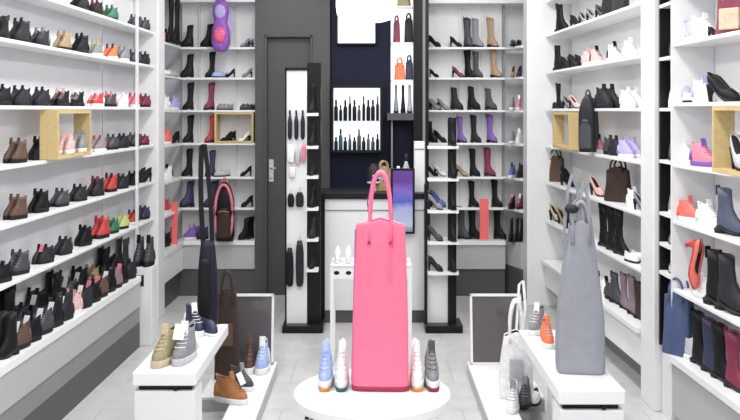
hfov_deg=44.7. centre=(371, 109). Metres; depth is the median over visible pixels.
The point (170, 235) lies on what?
sneaker
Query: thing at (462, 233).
boot
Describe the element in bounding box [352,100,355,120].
bottle
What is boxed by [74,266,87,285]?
shoe
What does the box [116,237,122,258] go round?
boot
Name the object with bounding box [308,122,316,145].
boot
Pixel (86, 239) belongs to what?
shoe
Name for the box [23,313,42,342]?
sneaker
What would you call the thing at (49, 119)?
display box
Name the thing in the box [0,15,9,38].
boot
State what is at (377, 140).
bottle
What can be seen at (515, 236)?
boot
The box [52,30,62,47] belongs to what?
shoe
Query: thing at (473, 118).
boot
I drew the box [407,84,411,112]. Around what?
bottle
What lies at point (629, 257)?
shoe
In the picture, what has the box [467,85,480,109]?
boot
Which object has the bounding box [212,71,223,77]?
shoe
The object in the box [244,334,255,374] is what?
shoe
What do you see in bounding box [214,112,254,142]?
display box
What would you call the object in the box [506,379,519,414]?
sneaker
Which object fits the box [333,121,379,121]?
glass shelf
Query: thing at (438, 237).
pump
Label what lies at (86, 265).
sneaker
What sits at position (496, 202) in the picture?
boot
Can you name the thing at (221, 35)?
backpack
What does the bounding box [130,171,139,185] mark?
sneaker
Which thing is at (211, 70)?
boot
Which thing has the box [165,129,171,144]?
sneaker
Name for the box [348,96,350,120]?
bottle
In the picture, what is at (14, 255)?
shoe
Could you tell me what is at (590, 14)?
pump
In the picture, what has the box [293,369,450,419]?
round table
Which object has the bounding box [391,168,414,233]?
monitor
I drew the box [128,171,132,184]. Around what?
sneaker
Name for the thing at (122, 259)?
sneaker
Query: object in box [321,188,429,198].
countertop
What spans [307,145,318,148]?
shelf
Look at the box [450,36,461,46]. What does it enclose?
pump
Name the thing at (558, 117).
display box
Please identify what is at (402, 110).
bottle
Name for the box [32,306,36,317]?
sneaker
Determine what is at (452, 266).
boot
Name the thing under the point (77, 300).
sneaker
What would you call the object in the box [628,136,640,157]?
sneaker
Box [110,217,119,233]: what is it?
sneaker
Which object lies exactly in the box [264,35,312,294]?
door
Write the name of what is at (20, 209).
shoe
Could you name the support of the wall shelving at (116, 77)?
on the floor
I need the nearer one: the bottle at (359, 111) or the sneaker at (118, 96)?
the sneaker at (118, 96)
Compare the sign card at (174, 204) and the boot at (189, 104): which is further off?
the boot at (189, 104)
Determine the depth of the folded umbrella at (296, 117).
6.09 m
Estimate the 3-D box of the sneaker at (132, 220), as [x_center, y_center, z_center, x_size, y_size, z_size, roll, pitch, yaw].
[-1.596,0.717,6.041,0.035,0.097,0.107,0,0,24]
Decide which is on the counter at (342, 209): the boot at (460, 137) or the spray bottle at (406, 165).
the spray bottle at (406, 165)
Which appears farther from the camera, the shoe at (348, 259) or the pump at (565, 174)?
the pump at (565, 174)
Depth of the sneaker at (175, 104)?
7.21 m
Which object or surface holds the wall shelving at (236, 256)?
on the floor
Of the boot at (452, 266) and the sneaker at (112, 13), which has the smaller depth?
the sneaker at (112, 13)
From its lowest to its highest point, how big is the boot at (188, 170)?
0.233 m
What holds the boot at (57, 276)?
on the wall shelving at (48, 378)
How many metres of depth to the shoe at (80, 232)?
5.08 m
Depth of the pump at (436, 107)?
7.28 m
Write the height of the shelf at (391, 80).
0.012 m
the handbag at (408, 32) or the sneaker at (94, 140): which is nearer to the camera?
the sneaker at (94, 140)
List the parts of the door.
handle plate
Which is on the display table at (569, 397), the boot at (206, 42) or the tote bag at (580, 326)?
the tote bag at (580, 326)
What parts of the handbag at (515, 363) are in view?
handle, handle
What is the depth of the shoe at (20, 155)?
4.17 m
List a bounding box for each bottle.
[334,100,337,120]
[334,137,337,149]
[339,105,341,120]
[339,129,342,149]
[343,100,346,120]
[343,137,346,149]
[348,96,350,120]
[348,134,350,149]
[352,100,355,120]
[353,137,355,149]
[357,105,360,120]
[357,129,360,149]
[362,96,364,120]
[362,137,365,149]
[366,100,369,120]
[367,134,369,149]
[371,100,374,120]
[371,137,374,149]
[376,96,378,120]
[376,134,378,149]
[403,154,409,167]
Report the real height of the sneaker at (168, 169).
0.121 m
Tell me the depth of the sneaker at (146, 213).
6.31 m
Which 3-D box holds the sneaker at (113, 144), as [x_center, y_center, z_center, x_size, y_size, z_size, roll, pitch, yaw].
[-1.606,0.197,5.585,0.035,0.097,0.107,0,0,20]
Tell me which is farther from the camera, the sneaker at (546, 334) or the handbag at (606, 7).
the handbag at (606, 7)
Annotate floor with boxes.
[62,295,669,419]
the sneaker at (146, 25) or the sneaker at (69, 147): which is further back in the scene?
the sneaker at (146, 25)
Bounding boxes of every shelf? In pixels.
[307,113,318,115]
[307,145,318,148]
[307,175,318,178]
[307,206,318,210]
[307,237,318,241]
[307,267,318,271]
[331,150,382,152]
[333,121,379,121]
[387,113,413,119]
[391,42,412,44]
[391,80,412,81]
[397,6,412,8]
[427,146,458,148]
[427,178,458,180]
[427,209,458,212]
[427,240,458,244]
[427,270,458,274]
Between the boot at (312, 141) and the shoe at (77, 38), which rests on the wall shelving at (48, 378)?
the shoe at (77, 38)
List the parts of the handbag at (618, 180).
handle, handle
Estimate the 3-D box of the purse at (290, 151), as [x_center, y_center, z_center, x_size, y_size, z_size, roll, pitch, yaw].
[-0.550,0.280,6.112,0.050,0.152,0.057,0,0,0]
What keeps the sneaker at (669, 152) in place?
on the wall shelving at (685, 65)
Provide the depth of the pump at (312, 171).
6.09 m
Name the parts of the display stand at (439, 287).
edge frame, white panel, black panel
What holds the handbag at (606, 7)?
on the wall shelving at (622, 331)
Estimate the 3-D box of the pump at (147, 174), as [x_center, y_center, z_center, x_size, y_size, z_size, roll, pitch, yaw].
[-1.585,0.454,6.300,0.036,0.103,0.137,0,0,22]
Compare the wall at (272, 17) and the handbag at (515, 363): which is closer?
the handbag at (515, 363)
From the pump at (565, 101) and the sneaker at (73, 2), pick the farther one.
the pump at (565, 101)
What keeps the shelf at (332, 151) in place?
attached to the display niche
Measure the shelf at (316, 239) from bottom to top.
0.020 m
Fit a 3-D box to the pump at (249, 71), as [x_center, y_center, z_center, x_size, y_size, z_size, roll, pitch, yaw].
[-1.018,-0.304,7.330,0.089,0.084,0.028,0,0,-16]
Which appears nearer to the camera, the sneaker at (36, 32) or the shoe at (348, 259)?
the sneaker at (36, 32)
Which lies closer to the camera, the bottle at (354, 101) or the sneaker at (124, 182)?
the sneaker at (124, 182)
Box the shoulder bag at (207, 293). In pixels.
[197,144,217,324]
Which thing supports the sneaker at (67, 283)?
on the wall shelving at (48, 378)
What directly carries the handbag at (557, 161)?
on the wall shelving at (622, 331)
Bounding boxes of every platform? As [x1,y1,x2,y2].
[202,362,276,419]
[467,362,544,419]
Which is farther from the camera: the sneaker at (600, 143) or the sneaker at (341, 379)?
the sneaker at (600, 143)
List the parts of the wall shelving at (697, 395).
shelf, shelf, shelf, shelf, shelf, panel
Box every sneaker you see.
[0,84,11,104]
[0,261,12,283]
[11,85,19,105]
[14,85,31,105]
[17,302,29,320]
[17,319,31,349]
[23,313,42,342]
[31,27,39,42]
[31,87,39,105]
[31,244,43,264]
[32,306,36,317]
[34,86,50,105]
[35,27,50,45]
[36,306,53,335]
[38,244,54,264]
[50,88,60,105]
[50,188,59,206]
[53,236,63,254]
[55,188,69,206]
[56,88,70,105]
[59,131,66,153]
[59,236,72,255]
[61,276,64,290]
[62,277,77,290]
[64,131,74,153]
[69,183,78,201]
[70,0,77,5]
[70,89,75,105]
[71,89,84,105]
[73,130,78,151]
[73,184,87,201]
[73,290,82,314]
[75,0,89,9]
[77,130,87,151]
[77,284,92,308]
[85,264,90,275]
[86,90,95,105]
[86,279,101,302]
[88,265,98,279]
[89,0,94,10]
[89,40,95,53]
[91,0,103,14]
[91,40,103,55]
[91,90,104,106]
[91,135,98,151]
[93,135,106,151]
[95,274,108,297]
[103,5,109,15]
[103,44,110,56]
[104,91,108,106]
[105,91,116,106]
[106,5,118,19]
[106,134,111,145]
[107,44,118,58]
[107,134,119,149]
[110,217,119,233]
[110,254,120,267]
[115,267,122,288]
[116,92,120,106]
[117,92,128,106]
[117,173,121,182]
[117,173,128,188]
[117,213,121,222]
[117,262,128,283]
[118,46,122,58]
[119,46,129,60]
[119,133,129,147]
[119,214,129,229]
[121,258,127,265]
[127,14,133,23]
[127,209,132,218]
[128,93,133,106]
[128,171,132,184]
[128,258,136,279]
[129,132,133,145]
[129,210,139,224]
[130,50,141,62]
[130,93,140,106]
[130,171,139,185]
[131,16,141,26]
[131,133,140,146]
[139,93,143,104]
[139,205,143,218]
[140,93,150,106]
[141,17,149,29]
[141,51,149,64]
[141,134,149,144]
[141,205,150,219]
[151,322,177,368]
[165,94,170,109]
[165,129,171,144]
[165,164,172,179]
[165,199,169,212]
[165,231,170,246]
[169,227,177,242]
[170,95,179,109]
[171,320,198,366]
[183,225,195,239]
[183,302,203,336]
[196,226,208,238]
[213,371,247,404]
[230,362,253,391]
[255,336,270,375]
[318,338,332,391]
[334,338,348,391]
[409,338,423,391]
[424,338,439,391]
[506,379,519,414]
[508,162,515,177]
[508,194,515,208]
[509,95,514,109]
[509,128,514,143]
[515,128,522,143]
[516,95,521,109]
[516,162,522,177]
[516,194,522,208]
[519,376,530,410]
[528,302,545,335]
[540,316,554,348]
[581,48,590,64]
[589,46,603,63]
[593,134,602,152]
[594,84,612,107]
[600,276,607,295]
[602,135,612,154]
[604,280,610,299]
[606,41,621,60]
[606,84,619,107]
[607,135,618,155]
[617,136,634,157]
[619,87,636,107]
[622,37,638,57]
[626,186,639,208]
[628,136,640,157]
[630,87,640,107]
[668,89,670,107]
[668,142,670,160]
[668,194,670,213]
[676,195,697,222]
[679,139,690,163]
[680,85,691,102]
[681,16,696,40]
[683,335,692,359]
[689,138,711,166]
[689,268,707,298]
[691,13,715,38]
[691,76,716,101]
[695,199,716,228]
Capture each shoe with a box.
[3,138,16,162]
[3,194,19,219]
[7,249,18,267]
[9,18,19,38]
[9,194,27,219]
[11,138,27,162]
[12,249,29,275]
[13,17,30,42]
[24,287,34,310]
[28,136,38,159]
[28,188,39,212]
[30,288,45,313]
[32,136,39,159]
[34,189,49,212]
[44,294,52,309]
[47,295,64,327]
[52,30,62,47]
[53,289,62,297]
[58,30,71,49]
[63,289,74,320]
[71,33,79,50]
[71,266,78,280]
[74,224,83,245]
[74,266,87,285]
[75,32,89,52]
[78,225,92,246]
[87,176,95,195]
[91,176,104,196]
[91,215,100,238]
[96,215,109,238]
[98,265,106,277]
[103,265,116,292]
[104,173,109,191]
[106,173,117,191]
[133,235,144,266]
[142,235,155,266]
[165,69,170,75]
[171,70,177,76]
[199,316,218,336]
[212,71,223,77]
[214,170,225,176]
[216,103,229,109]
[220,169,229,175]
[240,103,252,109]
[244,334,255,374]
[334,246,340,263]
[345,246,351,263]
[510,40,515,46]
[516,39,521,45]
[531,385,540,406]
[624,250,639,263]
[631,250,640,261]
[682,91,692,102]
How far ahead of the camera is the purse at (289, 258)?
6.09 m
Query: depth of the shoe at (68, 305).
4.50 m
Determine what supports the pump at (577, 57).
on the wall shelving at (622, 331)
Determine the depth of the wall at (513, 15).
7.50 m
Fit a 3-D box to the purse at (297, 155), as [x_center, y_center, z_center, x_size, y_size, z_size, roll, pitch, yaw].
[-0.503,0.303,6.112,0.035,0.132,0.057,0,0,0]
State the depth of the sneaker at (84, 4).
5.01 m
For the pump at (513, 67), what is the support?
on the wall shelving at (513, 250)
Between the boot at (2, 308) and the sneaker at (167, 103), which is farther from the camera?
the sneaker at (167, 103)
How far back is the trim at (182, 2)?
7.28 m
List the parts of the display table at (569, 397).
leg panel, leg panel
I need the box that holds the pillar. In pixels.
[641,0,661,410]
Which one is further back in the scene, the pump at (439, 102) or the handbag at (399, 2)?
the pump at (439, 102)
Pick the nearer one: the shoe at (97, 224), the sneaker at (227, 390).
the sneaker at (227, 390)
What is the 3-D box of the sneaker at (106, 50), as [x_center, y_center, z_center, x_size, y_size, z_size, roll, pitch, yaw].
[-1.641,-0.363,5.583,0.035,0.097,0.107,0,0,22]
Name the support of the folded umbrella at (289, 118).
hanging from the display stand at (302, 303)
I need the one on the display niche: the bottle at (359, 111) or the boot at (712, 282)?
the bottle at (359, 111)
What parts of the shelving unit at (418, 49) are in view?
thin rail, post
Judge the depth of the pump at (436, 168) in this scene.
7.32 m
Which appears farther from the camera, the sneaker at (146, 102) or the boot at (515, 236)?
the boot at (515, 236)
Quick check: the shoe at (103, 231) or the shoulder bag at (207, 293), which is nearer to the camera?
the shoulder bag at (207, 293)
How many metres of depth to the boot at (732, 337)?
3.74 m
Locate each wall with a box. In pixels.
[133,0,164,319]
[165,0,522,238]
[255,0,329,293]
[330,0,412,187]
[523,0,571,305]
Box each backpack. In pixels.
[211,0,232,51]
[213,177,233,241]
[578,89,598,151]
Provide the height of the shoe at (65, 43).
0.106 m
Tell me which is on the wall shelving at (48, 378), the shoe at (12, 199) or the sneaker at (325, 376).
the shoe at (12, 199)
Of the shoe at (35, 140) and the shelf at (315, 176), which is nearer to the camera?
the shoe at (35, 140)
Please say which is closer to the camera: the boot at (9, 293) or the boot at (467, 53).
the boot at (9, 293)
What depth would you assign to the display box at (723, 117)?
3.62 m
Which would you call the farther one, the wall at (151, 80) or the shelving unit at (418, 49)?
the shelving unit at (418, 49)
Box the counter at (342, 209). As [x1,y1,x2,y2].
[321,188,429,322]
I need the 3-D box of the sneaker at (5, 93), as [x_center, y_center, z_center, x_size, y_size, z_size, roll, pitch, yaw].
[-1.641,-0.068,3.997,0.035,0.096,0.107,0,0,20]
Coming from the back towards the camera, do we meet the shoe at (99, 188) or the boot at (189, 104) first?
the boot at (189, 104)
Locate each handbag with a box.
[214,270,239,379]
[376,160,390,190]
[393,15,399,41]
[394,57,404,79]
[397,0,410,5]
[404,13,412,41]
[405,55,412,79]
[499,281,532,398]
[549,149,564,181]
[601,0,611,14]
[604,160,631,202]
[612,0,628,11]
[662,277,693,357]
[715,0,739,34]
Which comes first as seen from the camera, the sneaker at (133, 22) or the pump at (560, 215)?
the sneaker at (133, 22)
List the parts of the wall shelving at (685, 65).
shelf, shelf, shelf, shelf, shelf, shelf, shelf, black panel, panel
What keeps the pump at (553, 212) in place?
on the wall shelving at (622, 331)
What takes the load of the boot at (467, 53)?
on the wall shelving at (480, 264)
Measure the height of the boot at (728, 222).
0.203 m
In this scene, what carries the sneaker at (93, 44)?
on the wall shelving at (48, 378)
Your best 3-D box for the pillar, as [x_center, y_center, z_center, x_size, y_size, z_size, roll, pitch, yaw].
[1.560,0.100,4.582,0.320,2.800,0.215,0,0,0]
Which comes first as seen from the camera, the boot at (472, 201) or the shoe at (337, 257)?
the shoe at (337, 257)
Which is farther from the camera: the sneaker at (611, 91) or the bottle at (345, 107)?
the bottle at (345, 107)
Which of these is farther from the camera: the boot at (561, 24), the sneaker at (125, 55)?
the boot at (561, 24)
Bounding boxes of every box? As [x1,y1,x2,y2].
[40,110,90,159]
[136,263,157,345]
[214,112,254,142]
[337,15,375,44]
[414,141,424,191]
[553,112,578,149]
[712,106,739,176]
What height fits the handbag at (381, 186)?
0.221 m
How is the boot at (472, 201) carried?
on the wall shelving at (480, 264)
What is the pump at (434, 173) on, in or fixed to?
on the wall shelving at (480, 264)
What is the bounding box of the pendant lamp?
[336,0,396,22]
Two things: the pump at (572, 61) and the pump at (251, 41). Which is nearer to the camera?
the pump at (572, 61)
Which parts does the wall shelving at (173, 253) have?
shelf, shelf, shelf, shelf, shelf, shelf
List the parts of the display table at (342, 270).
leg, leg, leg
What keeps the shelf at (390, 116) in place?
attached to the shelving unit at (418, 49)
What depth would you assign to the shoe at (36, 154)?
4.39 m
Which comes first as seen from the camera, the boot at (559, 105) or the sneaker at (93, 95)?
the sneaker at (93, 95)
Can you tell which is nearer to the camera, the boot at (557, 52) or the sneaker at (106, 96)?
the sneaker at (106, 96)
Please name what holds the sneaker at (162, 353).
on the display table at (169, 392)
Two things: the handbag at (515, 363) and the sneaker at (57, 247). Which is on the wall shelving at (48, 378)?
the sneaker at (57, 247)
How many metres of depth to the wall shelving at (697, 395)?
4.03 m
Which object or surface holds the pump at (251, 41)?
on the wall shelving at (236, 256)
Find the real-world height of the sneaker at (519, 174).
0.121 m
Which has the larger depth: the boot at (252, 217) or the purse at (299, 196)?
the boot at (252, 217)
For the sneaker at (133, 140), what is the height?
0.097 m
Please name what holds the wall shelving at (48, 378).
on the floor
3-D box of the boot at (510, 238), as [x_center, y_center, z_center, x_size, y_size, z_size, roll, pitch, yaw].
[1.110,0.958,7.189,0.038,0.184,0.106,0,0,24]
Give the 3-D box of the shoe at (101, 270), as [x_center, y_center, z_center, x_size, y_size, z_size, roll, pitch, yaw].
[-1.564,0.973,5.194,0.045,0.154,0.120,0,0,17]
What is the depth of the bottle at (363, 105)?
7.22 m
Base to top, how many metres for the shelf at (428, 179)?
0.020 m
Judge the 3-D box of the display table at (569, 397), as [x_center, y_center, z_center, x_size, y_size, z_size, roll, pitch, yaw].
[0.825,1.275,3.835,0.250,0.450,0.930,0,0,0]
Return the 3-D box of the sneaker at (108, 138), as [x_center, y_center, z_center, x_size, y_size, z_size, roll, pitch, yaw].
[-1.641,0.197,5.596,0.035,0.097,0.107,0,0,22]
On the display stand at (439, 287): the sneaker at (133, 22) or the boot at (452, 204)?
the boot at (452, 204)
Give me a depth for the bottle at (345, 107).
7.22 m
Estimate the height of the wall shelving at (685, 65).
2.750 m
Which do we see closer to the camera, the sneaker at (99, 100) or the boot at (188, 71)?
the sneaker at (99, 100)
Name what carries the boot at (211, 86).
on the wall shelving at (236, 256)
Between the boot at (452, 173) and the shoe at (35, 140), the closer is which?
the shoe at (35, 140)
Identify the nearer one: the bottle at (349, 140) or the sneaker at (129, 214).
the sneaker at (129, 214)
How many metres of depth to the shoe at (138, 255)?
5.77 m
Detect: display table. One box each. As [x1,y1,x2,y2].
[132,324,227,419]
[330,258,411,361]
[519,330,624,419]
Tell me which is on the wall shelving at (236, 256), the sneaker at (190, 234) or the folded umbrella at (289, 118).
the sneaker at (190, 234)
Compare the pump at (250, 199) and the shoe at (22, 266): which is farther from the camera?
the pump at (250, 199)
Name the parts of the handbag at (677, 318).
handle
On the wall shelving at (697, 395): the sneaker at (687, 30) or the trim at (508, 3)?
the sneaker at (687, 30)
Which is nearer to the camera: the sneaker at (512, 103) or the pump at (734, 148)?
the pump at (734, 148)
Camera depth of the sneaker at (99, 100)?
5.29 m
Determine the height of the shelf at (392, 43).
0.012 m
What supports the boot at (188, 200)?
on the wall shelving at (236, 256)
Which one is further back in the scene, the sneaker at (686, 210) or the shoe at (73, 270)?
the shoe at (73, 270)
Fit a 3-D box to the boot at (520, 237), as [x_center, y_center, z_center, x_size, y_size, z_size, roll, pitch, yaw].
[1.190,0.958,7.190,0.038,0.184,0.106,0,0,34]
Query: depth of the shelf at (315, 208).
6.05 m
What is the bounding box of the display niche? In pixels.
[331,85,382,152]
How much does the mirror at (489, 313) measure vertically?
0.390 m
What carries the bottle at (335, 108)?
on the display niche
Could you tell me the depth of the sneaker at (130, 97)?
6.06 m
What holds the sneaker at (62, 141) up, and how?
on the display box at (49, 119)
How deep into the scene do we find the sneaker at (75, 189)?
4.98 m
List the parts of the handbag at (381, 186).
handle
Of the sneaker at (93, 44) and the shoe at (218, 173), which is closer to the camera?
the sneaker at (93, 44)
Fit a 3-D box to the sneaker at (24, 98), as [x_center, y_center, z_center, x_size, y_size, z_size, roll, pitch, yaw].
[-1.636,-0.068,4.216,0.035,0.096,0.107,0,0,19]
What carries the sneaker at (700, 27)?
on the wall shelving at (697, 395)
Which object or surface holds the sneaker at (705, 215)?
on the wall shelving at (697, 395)
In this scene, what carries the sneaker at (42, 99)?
on the wall shelving at (48, 378)
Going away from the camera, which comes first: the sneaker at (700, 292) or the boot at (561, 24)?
the sneaker at (700, 292)
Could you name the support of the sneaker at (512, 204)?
on the wall shelving at (513, 250)
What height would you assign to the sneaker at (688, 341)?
0.121 m
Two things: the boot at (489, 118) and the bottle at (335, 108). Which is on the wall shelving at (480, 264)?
the boot at (489, 118)
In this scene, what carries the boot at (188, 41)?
on the wall shelving at (236, 256)
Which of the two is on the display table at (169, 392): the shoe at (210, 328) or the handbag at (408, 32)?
the shoe at (210, 328)
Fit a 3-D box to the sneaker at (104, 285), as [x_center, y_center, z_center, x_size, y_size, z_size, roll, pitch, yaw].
[-1.522,0.987,5.055,0.045,0.127,0.120,0,0,17]
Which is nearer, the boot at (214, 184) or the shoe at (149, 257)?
the shoe at (149, 257)
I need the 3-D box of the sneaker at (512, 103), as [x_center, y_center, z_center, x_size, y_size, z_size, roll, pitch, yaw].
[1.118,-0.060,7.190,0.038,0.121,0.107,0,0,23]
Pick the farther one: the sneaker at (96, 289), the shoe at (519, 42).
the shoe at (519, 42)
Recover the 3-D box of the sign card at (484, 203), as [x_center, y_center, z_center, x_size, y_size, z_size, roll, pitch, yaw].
[0.903,0.881,7.248,0.072,0.333,0.040,0,0,0]
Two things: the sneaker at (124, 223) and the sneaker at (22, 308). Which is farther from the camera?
the sneaker at (124, 223)
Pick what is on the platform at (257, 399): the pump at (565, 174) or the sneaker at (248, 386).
the sneaker at (248, 386)
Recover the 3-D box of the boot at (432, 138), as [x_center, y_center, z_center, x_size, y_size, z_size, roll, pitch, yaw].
[0.489,0.174,7.330,0.106,0.184,0.043,0,0,26]
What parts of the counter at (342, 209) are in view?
panel, panel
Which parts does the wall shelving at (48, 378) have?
panel, shelf, shelf, shelf, shelf, shelf, shelf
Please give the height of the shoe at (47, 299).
0.154 m
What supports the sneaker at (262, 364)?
on the platform at (257, 399)
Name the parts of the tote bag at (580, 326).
handle, handle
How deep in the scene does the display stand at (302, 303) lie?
6.12 m
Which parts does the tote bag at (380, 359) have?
handle, handle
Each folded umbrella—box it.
[288,110,291,139]
[294,110,297,139]
[300,110,304,139]
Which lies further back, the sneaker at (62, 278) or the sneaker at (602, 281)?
the sneaker at (602, 281)
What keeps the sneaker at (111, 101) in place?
on the wall shelving at (48, 378)
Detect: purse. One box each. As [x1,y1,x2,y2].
[286,248,292,285]
[287,145,293,162]
[287,194,293,206]
[289,163,295,176]
[295,148,299,164]
[296,189,303,206]
[296,237,303,285]
[301,140,305,162]
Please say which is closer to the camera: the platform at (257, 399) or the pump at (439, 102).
the platform at (257, 399)
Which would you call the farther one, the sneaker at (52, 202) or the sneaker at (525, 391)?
the sneaker at (52, 202)
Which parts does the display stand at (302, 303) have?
edge frame, frame, peg panel, black panel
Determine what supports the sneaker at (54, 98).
on the wall shelving at (48, 378)
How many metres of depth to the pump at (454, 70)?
7.32 m
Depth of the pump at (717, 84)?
3.86 m
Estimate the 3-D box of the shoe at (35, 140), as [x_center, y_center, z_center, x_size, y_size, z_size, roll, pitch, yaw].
[-1.666,0.186,4.456,0.035,0.117,0.107,0,0,16]
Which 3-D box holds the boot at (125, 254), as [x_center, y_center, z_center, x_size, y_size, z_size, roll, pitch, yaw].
[-1.642,0.949,5.946,0.045,0.203,0.119,0,0,20]
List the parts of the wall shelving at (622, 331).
shelf, shelf, shelf, shelf, shelf, shelf, shelf, panel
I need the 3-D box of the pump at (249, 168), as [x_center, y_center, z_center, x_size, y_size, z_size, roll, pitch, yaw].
[-1.027,0.495,7.330,0.094,0.089,0.030,0,0,-13]
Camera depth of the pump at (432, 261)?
6.08 m
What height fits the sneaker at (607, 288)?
0.121 m
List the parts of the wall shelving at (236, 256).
shelf, shelf, shelf, shelf, shelf, shelf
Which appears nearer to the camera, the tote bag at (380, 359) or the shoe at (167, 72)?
the tote bag at (380, 359)
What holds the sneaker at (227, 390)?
on the platform at (257, 399)
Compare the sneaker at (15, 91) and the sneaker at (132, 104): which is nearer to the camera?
the sneaker at (15, 91)
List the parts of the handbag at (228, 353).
handle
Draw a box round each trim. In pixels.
[174,0,254,5]
[429,0,522,6]
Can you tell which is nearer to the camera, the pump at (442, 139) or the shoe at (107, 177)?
the shoe at (107, 177)
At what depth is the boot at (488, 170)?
7.32 m
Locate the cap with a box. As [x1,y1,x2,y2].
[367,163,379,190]
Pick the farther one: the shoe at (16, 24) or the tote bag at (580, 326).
the shoe at (16, 24)
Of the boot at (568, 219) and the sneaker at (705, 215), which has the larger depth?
the boot at (568, 219)
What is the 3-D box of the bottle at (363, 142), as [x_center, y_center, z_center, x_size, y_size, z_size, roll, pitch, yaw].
[-0.067,0.268,7.232,0.030,0.105,0.029,0,0,0]
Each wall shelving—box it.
[0,0,140,419]
[102,0,153,261]
[165,42,183,307]
[178,4,254,295]
[429,6,505,295]
[502,5,522,300]
[541,0,640,375]
[659,0,714,419]
[669,0,739,419]
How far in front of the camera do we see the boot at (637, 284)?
4.91 m
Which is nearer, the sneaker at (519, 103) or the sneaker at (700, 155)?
the sneaker at (700, 155)
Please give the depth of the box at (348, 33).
7.22 m
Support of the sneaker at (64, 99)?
on the wall shelving at (48, 378)
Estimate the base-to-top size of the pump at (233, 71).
0.079 m
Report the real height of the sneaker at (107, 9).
0.096 m
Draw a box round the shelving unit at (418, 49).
[387,0,428,190]
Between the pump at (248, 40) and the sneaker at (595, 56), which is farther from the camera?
the pump at (248, 40)
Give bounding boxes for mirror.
[237,294,273,364]
[470,294,520,364]
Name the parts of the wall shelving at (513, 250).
shelf, shelf, shelf, shelf, shelf, shelf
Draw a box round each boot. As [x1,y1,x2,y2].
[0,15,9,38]
[0,290,4,310]
[0,308,9,345]
[0,308,19,359]
[4,284,15,311]
[45,269,53,296]
[50,270,61,296]
[95,246,103,267]
[102,246,109,267]
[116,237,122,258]
[120,237,129,260]
[165,0,174,43]
[174,0,180,44]
[179,180,194,207]
[180,25,193,46]
[180,54,193,77]
[181,148,192,175]
[182,82,193,109]
[182,114,193,142]
[200,24,213,46]
[203,81,214,109]
[204,115,213,142]
[204,150,215,175]
[204,180,218,206]
[205,51,215,77]
[238,216,250,239]
[250,215,253,237]
[308,81,316,112]
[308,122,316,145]
[308,183,316,207]
[308,214,316,238]
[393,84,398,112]
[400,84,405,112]
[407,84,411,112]
[429,121,437,142]
[448,117,456,145]
[448,150,456,177]
[448,182,456,209]
[448,213,456,241]
[448,245,456,271]
[450,86,463,109]
[456,116,466,142]
[457,205,470,238]
[463,16,472,46]
[464,50,472,77]
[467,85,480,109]
[468,181,479,206]
[468,205,479,238]
[469,148,480,176]
[470,114,481,142]
[471,17,483,46]
[472,51,482,77]
[483,147,495,176]
[485,87,496,109]
[486,17,498,46]
[486,113,497,142]
[490,50,501,77]
[491,179,502,206]
[493,206,506,238]
[508,218,513,241]
[512,218,518,241]
[517,219,522,241]
[552,44,564,70]
[554,3,568,31]
[555,83,562,108]
[566,203,569,228]
[598,202,607,246]
[606,205,614,250]
[609,270,620,304]
[613,208,628,255]
[619,271,628,309]
[627,273,635,314]
[633,279,640,319]
[689,307,703,365]
[700,314,715,372]
[702,246,718,304]
[710,319,726,381]
[714,185,739,236]
[714,249,739,316]
[723,326,739,392]
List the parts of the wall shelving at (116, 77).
panel, shelf, shelf, shelf, shelf, shelf, shelf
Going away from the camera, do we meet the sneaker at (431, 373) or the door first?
the sneaker at (431, 373)
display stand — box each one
[282,63,324,332]
[423,118,462,332]
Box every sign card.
[171,202,177,244]
[479,199,488,239]
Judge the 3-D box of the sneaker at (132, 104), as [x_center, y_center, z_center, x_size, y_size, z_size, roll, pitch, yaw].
[-1.596,-0.068,6.065,0.035,0.096,0.107,0,0,16]
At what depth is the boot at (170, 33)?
6.95 m
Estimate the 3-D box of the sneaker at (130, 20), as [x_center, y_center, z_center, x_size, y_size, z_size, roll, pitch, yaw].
[-1.630,-0.603,6.102,0.035,0.096,0.107,0,0,17]
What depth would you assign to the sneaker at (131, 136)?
6.07 m
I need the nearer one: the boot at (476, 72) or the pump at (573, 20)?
the pump at (573, 20)
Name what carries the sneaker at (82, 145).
on the display box at (49, 119)
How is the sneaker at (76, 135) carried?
on the display box at (49, 119)
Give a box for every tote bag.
[351,170,408,391]
[555,174,604,374]
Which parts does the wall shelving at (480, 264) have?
shelf, shelf, shelf, shelf, shelf, shelf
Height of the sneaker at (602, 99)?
0.151 m
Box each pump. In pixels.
[139,167,145,177]
[139,167,151,182]
[172,131,179,142]
[220,131,231,140]
[225,69,234,77]
[226,131,235,140]
[238,131,249,140]
[240,38,249,46]
[240,165,251,175]
[241,68,251,77]
[241,195,252,206]
[244,39,253,46]
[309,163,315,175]
[309,255,315,268]
[428,194,442,209]
[428,225,442,241]
[428,255,442,271]
[429,35,440,46]
[429,68,438,77]
[429,99,439,109]
[429,166,437,176]
[430,190,445,207]
[433,129,446,142]
[434,164,445,176]
[437,98,448,109]
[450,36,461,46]
[452,66,463,77]
[456,164,467,176]
[511,65,514,76]
[516,65,521,76]
[549,203,557,221]
[557,208,563,224]
[559,56,571,68]
[560,166,574,186]
[562,95,573,108]
[568,54,579,67]
[568,95,579,108]
[570,14,578,25]
[575,54,581,65]
[578,11,586,22]
[586,8,594,19]
[589,175,604,196]
[595,4,600,17]
[633,191,640,208]
[685,238,704,289]
[706,72,739,101]
[707,26,715,35]
[729,131,739,170]
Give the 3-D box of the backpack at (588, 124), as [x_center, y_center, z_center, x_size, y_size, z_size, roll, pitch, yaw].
[1.345,0.066,5.601,0.110,0.390,0.122,0,0,34]
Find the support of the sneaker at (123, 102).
on the wall shelving at (116, 77)
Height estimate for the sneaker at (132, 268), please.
0.127 m

